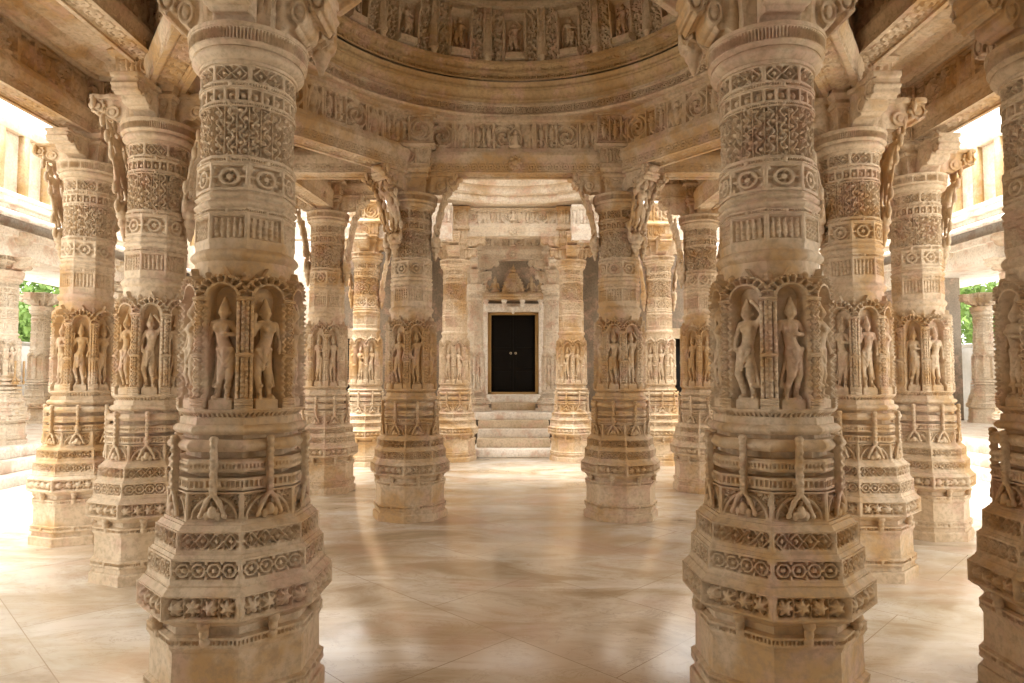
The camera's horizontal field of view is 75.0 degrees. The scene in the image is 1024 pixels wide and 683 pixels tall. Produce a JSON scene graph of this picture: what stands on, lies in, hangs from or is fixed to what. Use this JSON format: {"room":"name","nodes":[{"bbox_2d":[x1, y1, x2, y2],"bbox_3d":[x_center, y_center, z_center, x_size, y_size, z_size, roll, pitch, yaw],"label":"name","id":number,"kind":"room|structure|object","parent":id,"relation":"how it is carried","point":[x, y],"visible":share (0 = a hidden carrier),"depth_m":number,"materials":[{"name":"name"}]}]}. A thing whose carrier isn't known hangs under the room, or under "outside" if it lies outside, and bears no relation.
{"room":"temple hall","nodes":[
{"label":"temple hall","id":0,"kind":"room"},
{"bbox_2d":[17,342,50,395],"bbox_3d":[-12.450,1.218,16.459,0.400,2.450,27.000,0,-3,0],"label":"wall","id":1,"kind":"structure","parent":0,"point":[25,345],"depth_m":16.83,"materials":[{"name":"white paint"}]},
{"bbox_2d":[0,442,983,682],"bbox_3d":[0.000,1.966,5.156,10.400,0.200,23.500,0,-3,0],"label":"floor","id":2,"kind":"structure","parent":0,"point":[515,584],"depth_m":4.67,"materials":[{"name":"stone"}]},
{"bbox_2d":[26,78,128,547],"bbox_3d":[-4.300,-0.350,6.750,0.917,4.590,0.918,-3,-4,45],"label":"pillar","id":3,"kind":"structure","parent":2,"relation":"on","point":[69,456],"depth_m":6.52,"materials":[{"name":"stone"}]},
{"bbox_2d":[0,13,193,196],"bbox_3d":[-4.300,-2.369,6.429,0.320,0.590,6.600,0,-3,0],"label":"beam","id":4,"kind":"structure","parent":3,"relation":"on","point":[35,79],"depth_m":5.96,"materials":[{"name":"stone"}]},
{"bbox_2d":[103,89,198,147],"bbox_3d":[-3.590,-2.318,6.847,1.420,0.650,0.320,0,-3,0],"label":"beam","id":5,"kind":"structure","parent":3,"relation":"on","point":[118,124],"depth_m":6.70,"materials":[{"name":"stone"}]},
{"bbox_2d":[86,46,200,587],"bbox_3d":[-2.947,-0.409,5.610,1.011,4.590,0.920,3,-4,-45],"label":"pillar","id":6,"kind":"structure","parent":2,"relation":"on","point":[160,127],"depth_m":5.35,"materials":[{"name":"stone"}]},
{"bbox_2d":[56,0,155,62],"bbox_3d":[-2.980,-2.537,4.621,0.290,0.440,2.130,0,-3,0],"label":"beam","id":7,"kind":"structure","parent":6,"relation":"on","point":[125,25],"depth_m":4.99,"materials":[{"name":"stone"}]},
{"bbox_2d":[143,0,196,93],"bbox_3d":[-2.178,-2.432,4.615,0.320,0.650,2.667,2,-4,-37],"label":"beam","id":8,"kind":"structure","parent":6,"relation":"on","point":[167,61],"depth_m":5.09,"materials":[{"name":"stone"}]},
{"bbox_2d":[296,180,333,207],"bbox_3d":[-2.800,-2.279,7.601,0.320,0.650,3.867,0,-3,5],"label":"beam","id":9,"kind":"structure","parent":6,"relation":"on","point":[310,192],"depth_m":8.82,"materials":[{"name":"stone"}]},
{"bbox_2d":[136,0,361,682],"bbox_3d":[-1.340,-0.517,3.486,1.146,4.590,1.047,3,-4,-45],"label":"pillar","id":10,"kind":"structure","parent":2,"relation":"on","point":[237,573],"depth_m":3.21,"materials":[{"name":"stone"}]},
{"bbox_2d":[294,180,369,495],"bbox_3d":[-2.620,-0.204,9.423,0.918,4.570,0.917,3,-4,-45],"label":"pillar","id":11,"kind":"structure","parent":2,"relation":"on","point":[332,447],"depth_m":9.23,"materials":[{"name":"stone"}]},
{"bbox_2d":[343,180,382,199],"bbox_3d":[-3.050,-2.278,9.579,3.100,0.430,0.320,0,-3,0],"label":"beam","id":12,"kind":"structure","parent":11,"relation":"on","point":[354,187],"depth_m":9.43,"materials":[{"name":"stone"}]},
{"bbox_2d":[344,200,391,466],"bbox_3d":[-2.660,-0.153,12.174,0.929,4.750,0.929,-3,-4,45],"label":"pillar","id":13,"kind":"structure","parent":2,"relation":"on","point":[365,365],"depth_m":11.98,"materials":[{"name":"stone"}]},
{"bbox_2d":[294,203,452,241],"bbox_3d":[-2.750,-2.198,12.329,3.300,0.650,0.320,0,-3,0],"label":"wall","id":14,"kind":"structure","parent":13,"relation":"on","point":[446,229],"depth_m":12.19,"materials":[{"name":"white stone"}]},
{"bbox_2d":[361,112,462,523],"bbox_3d":[-1.216,-0.302,7.700,1.050,4.590,0.919,3,-4,-44],"label":"pillar","id":15,"kind":"structure","parent":2,"relation":"on","point":[409,464],"depth_m":7.52,"materials":[{"name":"stone"}]},
{"bbox_2d":[190,73,411,169],"bbox_3d":[-2.075,-2.322,6.763,0.320,0.650,2.826,-2,-4,40],"label":"beam","id":16,"kind":"structure","parent":15,"relation":"on","point":[333,120],"depth_m":7.01,"materials":[{"name":"stone"}]},
{"bbox_2d":[293,146,371,179],"bbox_3d":[-1.985,-2.267,7.846,1.630,0.650,0.320,0,-3,0],"label":"beam","id":17,"kind":"structure","parent":15,"relation":"on","point":[308,164],"depth_m":7.70,"materials":[{"name":"stone"}]},
{"bbox_2d":[429,116,600,179],"bbox_3d":[0.037,-2.268,7.819,2.415,0.650,0.374,0,-3,0],"label":"beam","id":18,"kind":"structure","parent":15,"relation":"on","point":[470,147],"depth_m":7.72,"materials":[{"name":"stone"}]},
{"bbox_2d":[437,206,485,462],"bbox_3d":[-1.100,-0.150,12.824,1.009,4.810,1.009,-3,-4,45],"label":"pillar","id":19,"kind":"structure","parent":2,"relation":"on","point":[458,427],"depth_m":12.61,"materials":[{"name":"stone"}]},
{"bbox_2d":[467,207,558,238],"bbox_3d":[0.020,-2.288,12.907,2.240,0.550,0.374,0,-3,0],"label":"beam","id":20,"kind":"structure","parent":19,"relation":"on","point":[490,222],"depth_m":12.81,"materials":[{"name":"stone"}]},
{"bbox_2d":[474,395,551,456],"bbox_3d":[0.030,1.786,14.643,2.600,1.130,3.130,0,-3,0],"label":"stone steps","id":21,"kind":"structure","parent":2,"relation":"on","point":[513,426],"depth_m":13.93,"materials":[{"name":"white stone"}]},
{"bbox_2d":[467,245,498,411],"bbox_3d":[-0.820,-0.467,14.743,0.890,3.980,0.890,3,-4,-45],"label":"pillar","id":22,"kind":"structure","parent":21,"relation":"on","point":[477,274],"depth_m":14.58,"materials":[{"name":"stone"}]},
{"bbox_2d":[483,239,542,260],"bbox_3d":[0.025,-2.136,14.801,1.950,0.660,0.374,0,-3,0],"label":"beam","id":23,"kind":"structure","parent":22,"relation":"on","point":[501,249],"depth_m":14.68,"materials":[{"name":"stone"}]},
{"bbox_2d":[527,245,559,411],"bbox_3d":[0.880,-0.467,14.743,0.890,3.980,0.890,3,-4,-45],"label":"pillar","id":24,"kind":"structure","parent":21,"relation":"on","point":[548,275],"depth_m":14.58,"materials":[{"name":"stone"}]},
{"bbox_2d":[540,206,592,462],"bbox_3d":[1.140,-0.150,12.824,1.009,4.810,1.009,-3,-4,45],"label":"pillar","id":25,"kind":"structure","parent":2,"relation":"on","point":[569,427],"depth_m":12.61,"materials":[{"name":"stone"}]},
{"bbox_2d":[567,112,668,523],"bbox_3d":[1.290,-0.302,7.700,1.052,4.590,0.916,-3,-4,45],"label":"pillar","id":26,"kind":"structure","parent":2,"relation":"on","point":[620,463],"depth_m":7.52,"materials":[{"name":"stone"}]},
{"bbox_2d":[659,149,721,179],"bbox_3d":[2.022,-2.267,7.846,1.555,0.650,0.320,0,-3,0],"label":"beam","id":27,"kind":"structure","parent":26,"relation":"on","point":[707,166],"depth_m":7.70,"materials":[{"name":"stone"}]},
{"bbox_2d":[638,202,683,465],"bbox_3d":[2.720,-0.145,12.323,1.030,4.750,1.030,-3,-4,45],"label":"pillar","id":28,"kind":"structure","parent":2,"relation":"on","point":[658,299],"depth_m":12.13,"materials":[{"name":"stone"}]},
{"bbox_2d":[570,204,718,242],"bbox_3d":[2.750,-2.193,12.428,3.300,0.650,0.320,0,-3,0],"label":"beam","id":29,"kind":"structure","parent":28,"relation":"on","point":[580,227],"depth_m":12.30,"materials":[{"name":"white stone"}]},
{"bbox_2d":[658,180,720,493],"bbox_3d":[2.700,-0.199,9.523,0.947,4.570,0.947,-3,-4,45],"label":"pillar","id":30,"kind":"structure","parent":2,"relation":"on","point":[698,271],"depth_m":9.35,"materials":[{"name":"stone"}]},
{"bbox_2d":[644,180,685,200],"bbox_3d":[3.050,-2.276,9.629,3.100,0.430,0.320,0,-3,0],"label":"beam","id":31,"kind":"structure","parent":30,"relation":"on","point":[672,188],"depth_m":9.48,"materials":[{"name":"stone"}]},
{"bbox_2d":[653,0,877,682],"bbox_3d":[1.290,-0.517,3.486,1.047,4.590,1.146,3,-4,-45],"label":"pillar","id":32,"kind":"structure","parent":2,"relation":"on","point":[776,573],"depth_m":3.21,"materials":[{"name":"stone"}]},
{"bbox_2d":[813,50,927,583],"bbox_3d":[2.838,-0.405,5.690,1.028,4.590,1.146,3,-4,-45],"label":"pillar","id":33,"kind":"structure","parent":2,"relation":"on","point":[851,127],"depth_m":5.42,"materials":[{"name":"stone"}]},
{"bbox_2d":[693,180,718,209],"bbox_3d":[2.790,-2.275,7.686,0.320,0.650,3.884,0,-3,-3],"label":"beam","id":34,"kind":"structure","parent":33,"relation":"on","point":[707,191],"depth_m":9.00,"materials":[{"name":"stone"}]},
{"bbox_2d":[618,77,816,169],"bbox_3d":[2.062,-2.321,6.798,0.320,0.650,2.662,2,-4,-38],"label":"beam","id":35,"kind":"structure","parent":33,"relation":"on","point":[681,124],"depth_m":7.06,"materials":[{"name":"stone"}]},
{"bbox_2d":[814,2,863,96],"bbox_3d":[2.103,-2.430,4.650,0.320,0.650,2.694,-2,-4,35],"label":"beam","id":36,"kind":"structure","parent":33,"relation":"on","point":[842,65],"depth_m":5.16,"materials":[{"name":"stone"}]},
{"bbox_2d":[854,0,948,66],"bbox_3d":[2.880,-2.535,4.656,0.290,0.440,2.200,0,-3,0],"label":"beam","id":37,"kind":"structure","parent":33,"relation":"on","point":[881,26],"depth_m":5.02,"materials":[{"name":"stone"}]},
{"bbox_2d":[880,85,975,541],"bbox_3d":[4.220,-0.341,6.926,0.976,4.590,0.976,-3,-4,45],"label":"pillar","id":38,"kind":"structure","parent":2,"relation":"on","point":[921,205],"depth_m":6.71,"materials":[{"name":"stone"}]},
{"bbox_2d":[887,133,892,145],"bbox_3d":[3.500,-2.309,7.027,1.440,0.650,0.320,0,-3,0],"label":"beam","id":39,"kind":"structure","parent":38,"relation":"on","point":[889,137],"depth_m":6.88,"materials":[{"name":"stone"}]},
{"bbox_2d":[912,41,1000,139],"bbox_3d":[4.220,-2.367,6.479,0.320,0.590,6.700,0,-3,0],"label":"beam","id":40,"kind":"structure","parent":38,"relation":"on","point":[957,92],"depth_m":6.21,"materials":[{"name":"stone"}]},
{"bbox_2d":[948,0,1023,682],"bbox_3d":[2.840,-0.519,3.451,1.047,4.590,1.047,3,-4,-45],"label":"pillar","id":41,"kind":"structure","parent":2,"relation":"on","point":[996,27],"depth_m":3.44,"materials":[{"name":"stone"}]},
{"bbox_2d":[0,479,991,532],"bbox_3d":[0.000,2.443,13.893,60.000,0.240,52.000,0,-3,0],"label":"ground","id":42,"kind":"structure","parent":0,"point":[16,508],"depth_m":8.34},
{"bbox_2d":[0,255,40,445],"bbox_3d":[-8.150,0.132,10.607,0.908,2.980,0.908,3,-4,-45],"label":"pillar","id":43,"kind":"structure","parent":42,"relation":"on","point":[13,409],"depth_m":10.51,"materials":[{"name":"stone"}]},
{"bbox_2d":[0,423,47,489],"bbox_3d":[-9.700,1.834,9.519,5.000,0.530,13.200,0,-3,0],"label":"steps","id":44,"kind":"structure","parent":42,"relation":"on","point":[16,461],"depth_m":10.10,"materials":[{"name":"white stone"}]},
{"bbox_2d":[18,280,59,341],"bbox_3d":[-16.133,-0.004,21.321,4.720,5.558,4.922,0,-3,0],"label":"tree","id":45,"kind":"object","parent":42,"relation":"on","point":[24,326],"visible":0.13,"depth_m":20.50,"materials":[{"name":"green plant"}]},
{"bbox_2d":[19,292,58,423],"bbox_3d":[-10.900,0.378,15.401,0.826,2.980,0.826,3,-4,-45],"label":"pillar","id":46,"kind":"structure","parent":42,"relation":"on","point":[36,394],"depth_m":15.23,"materials":[{"name":"stone"}]},
{"bbox_2d":[113,281,122,411],"bbox_3d":[-8.150,0.276,13.403,0.908,2.980,0.908,3,-4,-45],"label":"pillar","id":47,"kind":"structure","parent":42,"relation":"on","point":[118,288],"depth_m":13.36,"materials":[{"name":"stone"}]},
{"bbox_2d":[954,420,1000,481],"bbox_3d":[9.700,1.834,9.519,5.000,0.530,13.200,0,-3,0],"label":"plinth","id":48,"kind":"object","parent":42,"relation":"on","point":[975,436],"visible":0.02,"depth_m":10.91,"materials":[{"name":"white stone"}]},
{"bbox_2d":[958,292,996,423],"bbox_3d":[10.900,0.378,15.401,0.826,2.980,0.826,3,-4,-45],"label":"pillar","id":49,"kind":"structure","parent":42,"relation":"on","point":[981,402],"depth_m":15.25,"materials":[{"name":"stone"}]},
{"bbox_2d":[960,281,998,343],"bbox_3d":[15.566,-0.419,21.206,5.028,6.376,4.579,-2,-3,33],"label":"tree","id":50,"kind":"object","parent":42,"relation":"on","point":[966,317],"visible":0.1,"depth_m":20.72,"materials":[{"name":"green plant"}]},
{"bbox_2d":[983,257,1005,430],"bbox_3d":[8.150,0.132,10.607,0.908,2.980,0.908,3,-4,-45],"label":"pillar","id":51,"kind":"structure","parent":42,"relation":"on","point":[995,262],"depth_m":10.66,"materials":[{"name":"stone"}]},
{"bbox_2d":[307,0,707,115],"bbox_3d":[0.030,-4.007,5.632,5.496,2.600,5.496,-1,-3,16],"label":"dome","id":52,"kind":"object","parent":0,"point":[392,53],"visible":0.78,"depth_m":7.40,"materials":[{"name":"stone"}]},
{"bbox_2d":[187,246,963,441],"bbox_3d":[0.000,0.047,16.569,22.000,4.800,0.500,0,-3,0],"label":"wall","id":53,"kind":"structure","parent":0,"point":[590,273],"depth_m":16.37,"materials":[{"name":"grey stone"}]},
{"bbox_2d":[0,115,194,286],"bbox_3d":[-9.775,-2.397,12.639,5.050,2.320,19.000,0,-3,0],"label":"building","id":54,"kind":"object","parent":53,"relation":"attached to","point":[26,227],"visible":0.19,"depth_m":11.24,"materials":[{"name":"white stone"}]},
{"bbox_2d":[344,328,352,408],"bbox_3d":[-4.250,1.055,16.207,1.500,2.750,0.160,0,-3,0],"label":"door","id":55,"kind":"structure","parent":53,"relation":"in","point":[350,332],"depth_m":16.22,"materials":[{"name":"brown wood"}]},
{"bbox_2d":[483,265,542,309],"bbox_3d":[0.030,-1.319,16.128,1.680,1.141,0.480,0,-3,0],"label":"canopy","id":56,"kind":"object","parent":53,"relation":"attached to","point":[512,290],"visible":0.97,"depth_m":16.02,"materials":[{"name":"stone"}]},
{"bbox_2d":[483,292,542,300],"bbox_3d":[0.030,-1.083,16.116,1.680,0.170,0.480,0,-3,0],"label":"ledge","id":57,"kind":"object","parent":56,"relation":"attached to","point":[487,296],"depth_m":15.95,"materials":[{"name":"stone"}]},
{"bbox_2d":[483,304,543,394],"bbox_3d":[0.030,0.212,16.276,1.800,2.420,0.469,0,-3,0],"label":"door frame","id":58,"kind":"structure","parent":53,"relation":"in","point":[513,336],"depth_m":16.37,"materials":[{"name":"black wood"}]},
{"bbox_2d":[672,328,681,400],"bbox_3d":[4.250,1.055,16.207,1.500,2.750,0.160,0,-3,0],"label":"door","id":59,"kind":"structure","parent":53,"relation":"in","point":[676,331],"depth_m":16.23,"materials":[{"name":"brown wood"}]},
{"bbox_2d":[882,127,1005,290],"bbox_3d":[9.775,-2.397,12.639,5.050,2.320,19.000,0,-3,0],"label":"building","id":60,"kind":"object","parent":53,"relation":"attached to","point":[977,233],"visible":0.1,"depth_m":11.74,"materials":[{"name":"white stone"}]},
{"bbox_2d":[962,343,995,419],"bbox_3d":[12.450,1.218,16.459,0.400,2.450,27.000,0,-3,0],"label":"wall","id":61,"kind":"structure","parent":0,"point":[967,349],"depth_m":18.05,"materials":[{"name":"grey paint"}]},
{"bbox_3d":[0.000,-3.016,2.032,9.800,0.248,15.750,0,-3,0],"label":"ceiling","id":62,"kind":"structure","parent":0,"visible":0},
{"bbox_2d":[0,0,115,81],"bbox_3d":[-3.650,-2.684,5.194,0.900,0.092,2.800,0,-3,0],"label":"ceiling beam","id":63,"kind":"structure","parent":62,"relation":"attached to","point":[57,28],"depth_m":5.74,"materials":[{"name":"stone"}]},
{"bbox_2d":[435,73,594,206],"bbox_3d":[0.030,-3.134,10.474,5.500,0.850,5.500,2,-4,-35],"label":"ring","id":64,"kind":"object","parent":62,"relation":"on","point":[472,193],"visible":0.09,"depth_m":12.47,"materials":[{"name":"beige stone"}]},
{"bbox_2d":[891,5,973,87],"bbox_3d":[3.550,-2.680,5.269,0.900,0.092,2.950,0,-3,0],"label":"ceiling panel","id":65,"kind":"object","parent":62,"relation":"attached to","point":[924,51],"visible":0.27,"depth_m":5.99,"materials":[{"name":"stone"}]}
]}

